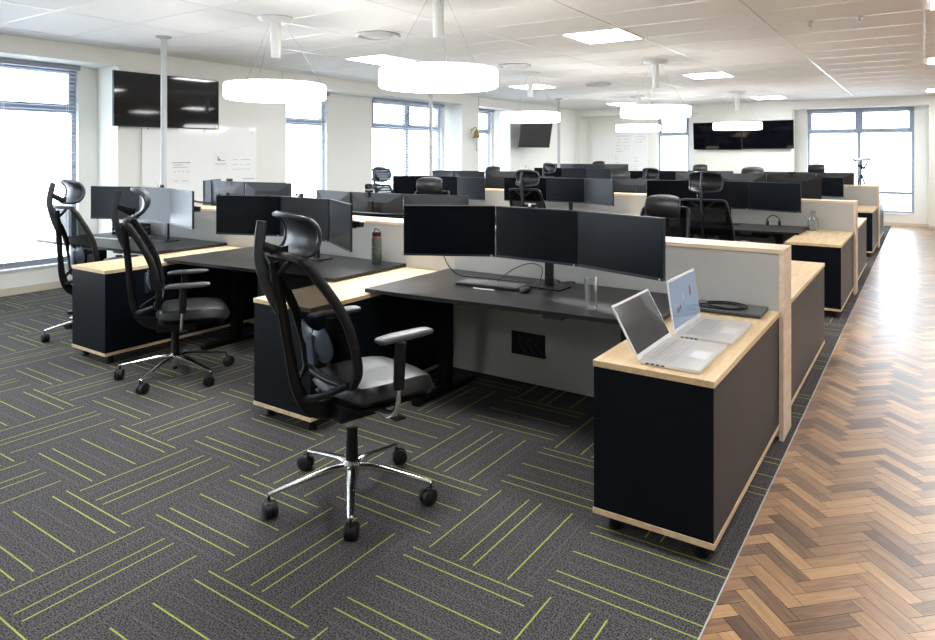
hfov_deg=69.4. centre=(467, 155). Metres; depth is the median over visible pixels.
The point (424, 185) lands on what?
office chair
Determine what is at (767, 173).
monitor
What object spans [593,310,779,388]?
countertop
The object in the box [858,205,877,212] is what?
countertop
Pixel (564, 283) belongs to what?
cable bundle
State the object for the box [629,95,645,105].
pendant light
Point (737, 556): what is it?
trim
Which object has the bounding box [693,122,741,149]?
television
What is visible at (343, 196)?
monitor
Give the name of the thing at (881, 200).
storage cabinet
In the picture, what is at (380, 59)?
ceiling light
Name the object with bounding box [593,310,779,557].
storage cabinet
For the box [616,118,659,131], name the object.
pendant light
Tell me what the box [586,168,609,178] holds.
monitor
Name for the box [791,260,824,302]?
countertop
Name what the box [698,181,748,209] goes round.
monitor
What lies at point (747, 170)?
office chair
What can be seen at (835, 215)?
partition
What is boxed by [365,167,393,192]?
office chair
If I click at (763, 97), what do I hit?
ceiling light
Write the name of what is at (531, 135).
television
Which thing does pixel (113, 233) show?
shelf
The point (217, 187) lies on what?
monitor
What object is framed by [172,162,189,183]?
paper sheet
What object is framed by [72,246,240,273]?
countertop
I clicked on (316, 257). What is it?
monitor stand
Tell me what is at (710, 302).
charging cable
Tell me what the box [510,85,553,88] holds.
diffuser
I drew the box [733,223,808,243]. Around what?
desk
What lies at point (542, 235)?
monitor
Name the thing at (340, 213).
monitor
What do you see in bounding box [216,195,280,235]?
monitor
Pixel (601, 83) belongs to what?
air diffuser
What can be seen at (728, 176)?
monitor
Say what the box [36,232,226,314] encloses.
desk
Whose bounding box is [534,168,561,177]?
monitor
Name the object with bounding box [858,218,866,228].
countertop
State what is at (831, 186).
monitor
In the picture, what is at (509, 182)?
monitor
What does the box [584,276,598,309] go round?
water glass
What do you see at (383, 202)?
monitor
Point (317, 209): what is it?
monitor
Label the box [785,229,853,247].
countertop
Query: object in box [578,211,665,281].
monitor
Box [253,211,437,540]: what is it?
office chair
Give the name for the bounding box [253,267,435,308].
countertop
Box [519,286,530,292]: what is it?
computer mouse
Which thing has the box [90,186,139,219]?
monitor
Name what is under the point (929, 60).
ceiling light
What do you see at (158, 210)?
monitor
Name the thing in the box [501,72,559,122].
pendant light
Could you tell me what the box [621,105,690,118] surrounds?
diffuser
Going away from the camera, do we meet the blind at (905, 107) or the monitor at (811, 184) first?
the monitor at (811, 184)
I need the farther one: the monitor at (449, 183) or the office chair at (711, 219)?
the monitor at (449, 183)
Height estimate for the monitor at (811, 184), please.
0.345 m
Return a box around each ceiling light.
[344,54,415,64]
[508,85,526,89]
[533,84,555,88]
[562,28,643,43]
[609,103,640,105]
[682,72,734,78]
[750,96,785,99]
[927,58,934,64]
[929,0,934,9]
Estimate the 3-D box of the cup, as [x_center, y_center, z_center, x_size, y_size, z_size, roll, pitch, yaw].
[0.203,-0.485,14.959,0.200,0.185,0.200,0,0,34]
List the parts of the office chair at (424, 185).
frame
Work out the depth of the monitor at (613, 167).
15.34 m
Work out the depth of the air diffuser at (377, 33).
7.27 m
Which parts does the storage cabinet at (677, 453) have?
board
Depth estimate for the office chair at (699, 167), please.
15.61 m
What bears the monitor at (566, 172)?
attached to the monitor stand
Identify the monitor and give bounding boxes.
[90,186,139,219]
[139,187,173,223]
[170,188,200,228]
[203,179,220,205]
[211,180,244,205]
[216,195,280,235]
[245,182,291,195]
[281,196,328,241]
[316,189,350,203]
[329,199,364,251]
[351,192,402,218]
[393,176,427,193]
[403,194,468,218]
[403,205,494,256]
[428,176,456,194]
[433,170,453,175]
[454,171,484,177]
[457,177,484,199]
[485,171,515,188]
[495,206,577,266]
[504,177,546,200]
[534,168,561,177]
[547,178,584,202]
[555,164,574,167]
[562,168,585,177]
[575,164,599,167]
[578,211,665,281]
[583,178,610,179]
[585,179,613,205]
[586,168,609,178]
[600,164,627,178]
[612,179,654,193]
[629,171,642,178]
[647,180,696,199]
[658,171,686,179]
[675,172,697,194]
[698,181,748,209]
[716,171,732,172]
[721,173,766,181]
[749,181,800,212]
[764,172,779,175]
[768,174,821,198]
[780,172,815,173]
[817,172,853,184]
[822,177,843,196]
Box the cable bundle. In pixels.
[554,279,575,284]
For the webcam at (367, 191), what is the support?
attached to the monitor at (383, 202)
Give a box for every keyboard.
[94,235,130,239]
[456,278,528,290]
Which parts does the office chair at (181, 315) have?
frame, panel, seat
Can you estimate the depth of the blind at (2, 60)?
8.10 m
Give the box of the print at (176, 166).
[172,162,189,171]
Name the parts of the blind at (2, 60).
rail, head rail, ladder cord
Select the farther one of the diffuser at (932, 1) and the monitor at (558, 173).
the monitor at (558, 173)
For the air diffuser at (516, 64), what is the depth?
9.75 m
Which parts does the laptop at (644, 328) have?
lid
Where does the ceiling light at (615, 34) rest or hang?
attached to the ceiling
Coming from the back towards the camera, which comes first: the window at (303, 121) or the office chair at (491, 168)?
the office chair at (491, 168)
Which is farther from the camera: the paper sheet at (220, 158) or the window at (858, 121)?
the window at (858, 121)
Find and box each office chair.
[40,179,137,342]
[111,187,234,394]
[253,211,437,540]
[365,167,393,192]
[414,177,449,194]
[485,166,499,170]
[508,170,546,208]
[540,163,555,177]
[592,161,604,163]
[612,171,629,178]
[638,168,659,179]
[639,195,689,237]
[680,171,749,241]
[693,164,707,170]
[741,167,763,173]
[808,164,824,173]
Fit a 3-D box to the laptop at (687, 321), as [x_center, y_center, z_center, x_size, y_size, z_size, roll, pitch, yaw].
[1.234,0.754,3.428,0.307,0.270,0.463,0,0,34]
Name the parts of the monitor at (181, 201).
screen mount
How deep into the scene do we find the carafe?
8.03 m
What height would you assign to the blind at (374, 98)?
2.424 m
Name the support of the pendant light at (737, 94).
hanging from the ceiling
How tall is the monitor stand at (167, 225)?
0.440 m
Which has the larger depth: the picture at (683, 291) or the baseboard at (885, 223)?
the baseboard at (885, 223)
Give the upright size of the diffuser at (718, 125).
0.140 m
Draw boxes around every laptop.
[611,289,726,373]
[666,268,751,345]
[699,299,768,318]
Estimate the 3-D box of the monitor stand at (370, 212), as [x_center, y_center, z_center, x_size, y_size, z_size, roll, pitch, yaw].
[-0.867,0.642,6.253,1.215,0.440,0.215,0,0,31]
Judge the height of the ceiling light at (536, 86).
0.008 m
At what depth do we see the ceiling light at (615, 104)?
17.40 m
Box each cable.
[444,256,534,282]
[498,263,542,289]
[699,301,747,309]
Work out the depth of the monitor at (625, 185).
10.03 m
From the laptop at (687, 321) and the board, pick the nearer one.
the laptop at (687, 321)
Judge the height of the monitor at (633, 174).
0.345 m
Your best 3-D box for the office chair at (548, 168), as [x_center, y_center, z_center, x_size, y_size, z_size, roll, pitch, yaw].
[1.820,0.892,14.177,0.829,1.481,0.803,0,0,-41]
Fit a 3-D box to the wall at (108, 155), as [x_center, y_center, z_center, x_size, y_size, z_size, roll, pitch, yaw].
[-3.144,0.152,10.855,0.720,2.960,22.850,0,0,34]
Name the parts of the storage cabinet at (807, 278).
board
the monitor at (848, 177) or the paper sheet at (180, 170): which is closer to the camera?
the paper sheet at (180, 170)
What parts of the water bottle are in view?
lid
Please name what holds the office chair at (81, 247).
on the floor at (125, 514)
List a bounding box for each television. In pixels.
[112,70,218,129]
[517,123,552,147]
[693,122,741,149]
[741,120,793,148]
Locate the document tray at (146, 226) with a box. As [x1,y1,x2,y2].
[112,222,150,236]
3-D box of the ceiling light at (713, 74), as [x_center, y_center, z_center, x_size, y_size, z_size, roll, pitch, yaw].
[3.978,-1.320,11.135,0.660,0.008,0.735,0,0,34]
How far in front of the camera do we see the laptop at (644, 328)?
3.03 m
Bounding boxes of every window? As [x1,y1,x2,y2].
[0,64,75,272]
[286,101,323,189]
[372,98,439,175]
[479,111,488,167]
[659,117,688,170]
[808,109,914,214]
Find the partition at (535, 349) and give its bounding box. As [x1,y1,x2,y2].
[131,205,790,441]
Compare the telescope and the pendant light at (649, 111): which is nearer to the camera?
the pendant light at (649, 111)
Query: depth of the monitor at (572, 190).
9.63 m
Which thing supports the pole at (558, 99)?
on the floor at (125, 514)
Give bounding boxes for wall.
[0,34,575,288]
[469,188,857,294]
[576,95,934,225]
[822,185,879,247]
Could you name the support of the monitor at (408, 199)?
attached to the monitor stand at (370, 212)
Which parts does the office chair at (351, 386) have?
panel, frame, seat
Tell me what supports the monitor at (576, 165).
attached to the monitor stand
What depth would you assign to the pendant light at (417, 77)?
5.08 m
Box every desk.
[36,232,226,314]
[163,246,405,349]
[365,268,670,406]
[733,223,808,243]
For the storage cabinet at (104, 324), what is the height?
0.740 m
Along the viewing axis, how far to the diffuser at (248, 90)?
6.15 m
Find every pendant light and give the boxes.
[223,14,325,102]
[379,0,497,92]
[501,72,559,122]
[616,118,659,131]
[621,59,690,118]
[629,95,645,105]
[713,116,761,129]
[728,91,745,111]
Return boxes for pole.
[156,35,171,187]
[429,93,432,175]
[555,98,562,167]
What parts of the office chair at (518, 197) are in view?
panel, frame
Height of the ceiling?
0.001 m
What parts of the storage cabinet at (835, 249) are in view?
board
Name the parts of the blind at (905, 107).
head rail, rail, ladder cord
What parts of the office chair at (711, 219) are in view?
panel, frame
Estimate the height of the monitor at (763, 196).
0.345 m
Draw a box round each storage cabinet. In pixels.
[72,246,256,363]
[253,267,453,429]
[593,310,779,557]
[785,229,853,317]
[791,260,824,405]
[858,205,877,256]
[858,218,866,279]
[880,199,883,237]
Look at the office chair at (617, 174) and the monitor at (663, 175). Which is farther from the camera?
the monitor at (663, 175)
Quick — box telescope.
[853,156,870,184]
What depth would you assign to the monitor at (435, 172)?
11.97 m
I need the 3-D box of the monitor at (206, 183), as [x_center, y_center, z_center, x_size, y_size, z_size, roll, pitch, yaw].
[-3.075,0.460,8.075,0.070,0.345,0.632,0,0,-4]
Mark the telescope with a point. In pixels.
(868, 158)
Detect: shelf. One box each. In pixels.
[112,222,150,226]
[112,227,150,230]
[112,231,150,236]
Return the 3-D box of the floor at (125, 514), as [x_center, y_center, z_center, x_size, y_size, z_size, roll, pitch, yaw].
[-0.013,1.682,8.614,8.417,0.100,23.050,0,0,34]
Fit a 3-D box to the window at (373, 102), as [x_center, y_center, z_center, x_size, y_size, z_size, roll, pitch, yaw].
[-1.251,0.119,14.024,0.140,2.475,2.300,0,0,34]
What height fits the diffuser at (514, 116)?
0.140 m
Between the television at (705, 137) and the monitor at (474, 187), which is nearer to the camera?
the monitor at (474, 187)
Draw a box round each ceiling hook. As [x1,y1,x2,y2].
[806,21,812,29]
[856,15,862,24]
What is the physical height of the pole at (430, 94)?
1.865 m
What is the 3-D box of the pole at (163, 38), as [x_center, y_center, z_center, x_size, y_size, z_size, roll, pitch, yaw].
[-3.384,-0.395,7.522,0.170,1.865,0.170,0,0,34]
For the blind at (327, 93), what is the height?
2.424 m
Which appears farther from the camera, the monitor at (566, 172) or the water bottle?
the monitor at (566, 172)
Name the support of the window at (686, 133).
in the wall at (588, 121)
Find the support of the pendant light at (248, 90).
hanging from the ceiling
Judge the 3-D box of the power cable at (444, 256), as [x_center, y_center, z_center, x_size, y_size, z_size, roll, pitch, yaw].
[0.158,0.768,4.668,0.662,0.186,0.100,0,0,15]
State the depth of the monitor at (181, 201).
6.32 m
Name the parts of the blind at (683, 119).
ladder cord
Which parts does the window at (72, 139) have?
sill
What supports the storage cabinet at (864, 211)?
on the floor at (125, 514)
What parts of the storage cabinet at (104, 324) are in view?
board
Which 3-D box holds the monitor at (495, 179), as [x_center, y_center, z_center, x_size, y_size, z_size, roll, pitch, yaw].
[0.586,0.434,11.286,0.632,0.345,0.070,0,0,22]
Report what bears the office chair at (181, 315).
on the floor at (125, 514)
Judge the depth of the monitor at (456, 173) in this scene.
11.59 m
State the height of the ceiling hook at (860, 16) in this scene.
0.084 m
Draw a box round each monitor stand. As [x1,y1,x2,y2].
[151,223,179,241]
[194,194,220,204]
[308,248,332,260]
[352,201,403,216]
[495,232,570,291]
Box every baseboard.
[0,279,71,296]
[884,222,934,229]
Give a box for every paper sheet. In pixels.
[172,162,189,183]
[214,152,227,173]
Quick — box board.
[142,126,255,204]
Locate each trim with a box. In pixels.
[698,228,890,639]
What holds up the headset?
on the desk at (744, 229)
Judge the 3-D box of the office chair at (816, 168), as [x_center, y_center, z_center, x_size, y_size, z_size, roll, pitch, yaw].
[7.242,0.903,14.097,0.783,1.458,0.795,0,0,-10]
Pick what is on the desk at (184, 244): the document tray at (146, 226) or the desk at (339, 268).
the document tray at (146, 226)
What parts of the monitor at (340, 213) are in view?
screen mount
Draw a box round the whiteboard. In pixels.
[591,133,647,170]
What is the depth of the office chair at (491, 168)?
12.99 m
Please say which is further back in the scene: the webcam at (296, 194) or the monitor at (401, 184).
the monitor at (401, 184)
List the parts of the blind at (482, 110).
head rail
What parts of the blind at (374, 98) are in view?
ladder cord, head rail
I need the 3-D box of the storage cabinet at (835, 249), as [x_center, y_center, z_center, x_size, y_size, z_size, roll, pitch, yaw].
[3.915,1.262,7.461,0.515,0.740,1.448,0,0,34]
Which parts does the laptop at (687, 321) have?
lid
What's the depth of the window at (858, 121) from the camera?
15.94 m
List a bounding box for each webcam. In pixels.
[295,193,303,196]
[365,189,372,196]
[525,203,537,207]
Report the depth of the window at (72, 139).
8.35 m
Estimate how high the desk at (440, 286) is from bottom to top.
0.770 m
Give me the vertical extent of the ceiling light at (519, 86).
0.008 m
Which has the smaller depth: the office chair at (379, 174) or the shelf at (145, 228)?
the shelf at (145, 228)
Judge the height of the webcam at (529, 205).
0.070 m
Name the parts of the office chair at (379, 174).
panel, frame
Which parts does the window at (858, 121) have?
sill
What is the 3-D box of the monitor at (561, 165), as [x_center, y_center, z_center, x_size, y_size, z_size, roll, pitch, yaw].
[2.281,0.364,16.060,0.070,0.345,0.632,0,0,-42]
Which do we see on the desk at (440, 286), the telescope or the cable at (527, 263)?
the cable at (527, 263)
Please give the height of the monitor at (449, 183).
0.345 m
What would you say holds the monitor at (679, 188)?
attached to the monitor stand
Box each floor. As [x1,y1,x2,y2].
[0,226,891,639]
[700,226,934,639]
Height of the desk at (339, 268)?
0.770 m
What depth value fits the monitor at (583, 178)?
10.27 m
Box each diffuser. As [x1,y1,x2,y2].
[223,79,325,102]
[340,27,416,40]
[379,62,497,92]
[487,61,541,68]
[501,111,559,122]
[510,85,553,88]
[577,81,616,85]
[616,124,659,131]
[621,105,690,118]
[713,122,761,129]
[931,0,934,9]
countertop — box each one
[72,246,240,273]
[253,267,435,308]
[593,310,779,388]
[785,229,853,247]
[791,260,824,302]
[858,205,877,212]
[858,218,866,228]
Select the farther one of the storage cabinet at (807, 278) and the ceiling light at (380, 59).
the ceiling light at (380, 59)
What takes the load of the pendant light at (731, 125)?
hanging from the ceiling
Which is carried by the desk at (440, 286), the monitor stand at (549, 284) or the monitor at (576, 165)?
the monitor stand at (549, 284)
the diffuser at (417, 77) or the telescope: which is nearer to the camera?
the diffuser at (417, 77)
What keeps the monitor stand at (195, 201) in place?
on the desk
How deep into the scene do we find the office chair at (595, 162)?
17.02 m
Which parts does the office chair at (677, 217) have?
panel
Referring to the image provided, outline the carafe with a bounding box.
[807,210,818,230]
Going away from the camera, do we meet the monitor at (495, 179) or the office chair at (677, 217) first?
the office chair at (677, 217)
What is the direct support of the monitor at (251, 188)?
attached to the monitor stand at (195, 201)
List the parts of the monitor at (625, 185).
mount plate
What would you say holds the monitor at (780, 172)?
attached to the monitor stand
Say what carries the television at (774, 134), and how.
attached to the wall at (588, 121)
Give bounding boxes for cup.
[472,130,480,137]
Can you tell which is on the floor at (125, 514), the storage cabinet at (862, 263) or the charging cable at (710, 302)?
the storage cabinet at (862, 263)
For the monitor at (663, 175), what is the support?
attached to the monitor stand
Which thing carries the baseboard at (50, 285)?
attached to the wall at (108, 155)
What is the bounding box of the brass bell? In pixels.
[471,127,480,150]
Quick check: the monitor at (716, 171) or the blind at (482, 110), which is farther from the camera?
the blind at (482, 110)
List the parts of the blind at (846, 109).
ladder cord, head rail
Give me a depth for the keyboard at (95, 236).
7.03 m
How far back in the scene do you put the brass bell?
14.93 m
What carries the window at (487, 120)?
in the wall at (108, 155)
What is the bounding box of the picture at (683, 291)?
[677,285,690,313]
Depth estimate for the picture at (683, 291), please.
3.48 m
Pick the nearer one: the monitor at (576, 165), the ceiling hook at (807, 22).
the ceiling hook at (807, 22)
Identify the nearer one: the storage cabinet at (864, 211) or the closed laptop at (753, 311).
the closed laptop at (753, 311)
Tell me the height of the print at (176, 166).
0.255 m
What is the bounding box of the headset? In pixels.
[766,215,780,225]
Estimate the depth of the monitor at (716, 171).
14.03 m
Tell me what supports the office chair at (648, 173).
on the floor at (125, 514)
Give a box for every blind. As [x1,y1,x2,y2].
[0,58,80,268]
[286,92,329,196]
[373,97,443,187]
[479,108,493,164]
[658,117,687,170]
[807,108,858,182]
[859,106,913,194]
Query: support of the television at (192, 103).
attached to the wall at (108, 155)
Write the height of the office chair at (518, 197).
1.451 m
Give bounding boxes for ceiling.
[0,0,934,109]
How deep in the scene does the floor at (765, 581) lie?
3.21 m
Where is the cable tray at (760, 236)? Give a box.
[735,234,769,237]
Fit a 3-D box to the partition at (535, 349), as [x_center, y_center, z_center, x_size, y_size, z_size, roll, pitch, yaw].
[-0.956,1.085,5.869,6.835,1.093,0.281,0,0,34]
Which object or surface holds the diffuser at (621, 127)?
attached to the pendant light at (648, 127)
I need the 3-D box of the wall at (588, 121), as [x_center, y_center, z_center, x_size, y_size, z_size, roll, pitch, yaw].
[8.956,0.152,16.042,13.560,2.960,0.690,0,0,34]
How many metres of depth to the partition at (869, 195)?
12.11 m
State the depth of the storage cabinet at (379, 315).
4.34 m
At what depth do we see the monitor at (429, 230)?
4.60 m
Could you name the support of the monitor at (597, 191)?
attached to the monitor stand
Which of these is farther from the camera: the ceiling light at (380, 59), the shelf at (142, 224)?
the ceiling light at (380, 59)
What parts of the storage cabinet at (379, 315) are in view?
board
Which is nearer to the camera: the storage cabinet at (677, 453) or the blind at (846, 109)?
the storage cabinet at (677, 453)
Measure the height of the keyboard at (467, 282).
0.020 m
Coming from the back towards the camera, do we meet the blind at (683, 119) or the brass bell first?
the blind at (683, 119)
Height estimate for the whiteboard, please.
1.220 m
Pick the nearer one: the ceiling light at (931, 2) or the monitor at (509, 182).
the ceiling light at (931, 2)
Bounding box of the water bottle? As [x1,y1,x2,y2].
[371,228,381,264]
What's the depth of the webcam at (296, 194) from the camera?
5.63 m

